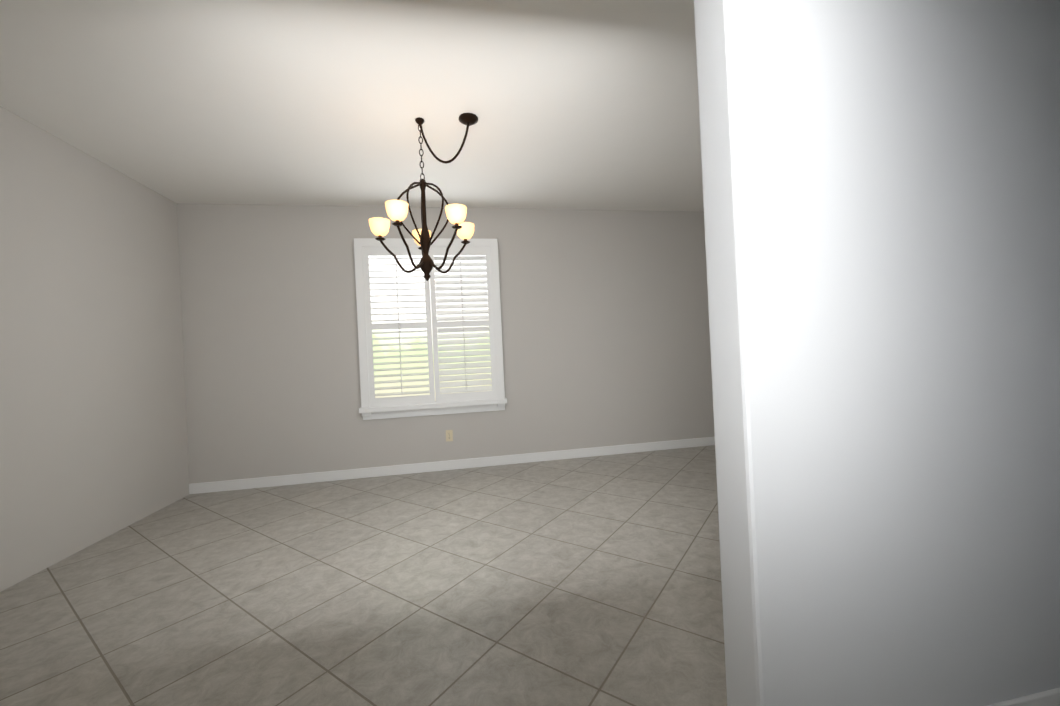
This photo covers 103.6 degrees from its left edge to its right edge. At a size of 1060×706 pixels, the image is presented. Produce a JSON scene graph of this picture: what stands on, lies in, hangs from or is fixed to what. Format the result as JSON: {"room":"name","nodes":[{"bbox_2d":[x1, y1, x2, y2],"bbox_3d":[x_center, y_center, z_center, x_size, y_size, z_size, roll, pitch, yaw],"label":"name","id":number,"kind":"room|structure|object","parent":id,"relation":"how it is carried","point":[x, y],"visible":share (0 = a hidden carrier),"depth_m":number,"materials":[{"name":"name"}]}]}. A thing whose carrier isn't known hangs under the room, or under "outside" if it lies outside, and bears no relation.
{"room":"empty dining room","nodes":[
{"label":"empty dining room","id":0,"kind":"room"},
{"bbox_2d":[0,106,189,591],"bbox_3d":[-2.980,-0.161,1.681,0.150,2.980,4.650,-3,0,-10],"label":"wall","id":1,"kind":"structure","parent":0,"point":[93,436],"depth_m":2.87,"materials":[{"name":"grey paint"}]},
{"bbox_2d":[0,0,703,211],"bbox_3d":[-0.095,-1.637,2.366,6.200,0.100,4.649,-3,0,-10],"label":"ceiling","id":2,"kind":"structure","parent":0,"point":[582,104],"depth_m":2.50,"materials":[{"name":"white paint"}]},
{"bbox_2d":[369,113,477,280],"bbox_3d":[-0.703,-1.017,2.800,0.748,1.080,0.698,-3,0,-10],"label":"chandelier","id":3,"kind":"object","parent":2,"relation":"hanging from","point":[397,210],"visible":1,"depth_m":2.75,"materials":[{"name":"brown metal"}]},
{"bbox_2d":[0,445,726,705],"bbox_3d":[1.557,1.150,-1.863,9.200,0.080,14.000,-3,0,-10],"label":"floor","id":4,"kind":"structure","parent":0,"point":[591,581],"depth_m":2.10,"materials":[{"name":"tile"}]},
{"bbox_2d":[986,687,1059,705],"bbox_3d":[1.886,1.051,1.309,2.624,0.100,0.014,-3,0,-10],"label":"baseboard","id":5,"kind":"structure","parent":4,"relation":"on","point":[1051,697],"depth_m":1.24,"materials":[{"name":"white"}]},
{"bbox_2d":[177,203,713,483],"bbox_3d":[-0.429,-0.276,4.577,6.200,2.980,0.150,-3,0,-10],"label":"wall","id":6,"kind":"structure","parent":0,"point":[605,327],"depth_m":4.41,"materials":[{"name":"grey paint"}]},
{"bbox_2d":[354,238,506,419],"bbox_3d":[-1.022,-0.270,4.341,1.490,1.838,0.104,-3,0,-10],"label":"dining room window","id":7,"kind":"structure","parent":6,"relation":"in","point":[424,345],"depth_m":4.34,"materials":[{"name":"white"}]},
{"bbox_2d":[446,430,452,441],"bbox_3d":[-0.853,0.875,4.409,0.072,0.118,0.008,-3,0,-10],"label":"outlet","id":8,"kind":"object","parent":6,"relation":"attached to","point":[449,435],"visible":1,"depth_m":4.41,"materials":[{"name":"beige plastic"}]},
{"bbox_2d":[189,437,714,493],"bbox_3d":[-0.347,1.162,4.494,5.900,0.100,0.014,-3,0,-10],"label":"baseboard","id":9,"kind":"structure","parent":6,"relation":"attached to","point":[250,483],"depth_m":4.38,"materials":[{"name":"white"}]},
{"bbox_2d":[694,0,1059,705],"bbox_3d":[1.816,-0.287,1.393,2.610,2.780,0.150,-3,0,-10],"label":"wall pier","id":10,"kind":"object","parent":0,"point":[880,180],"visible":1,"depth_m":1.17,"materials":[{"name":"white paint"}]}
]}

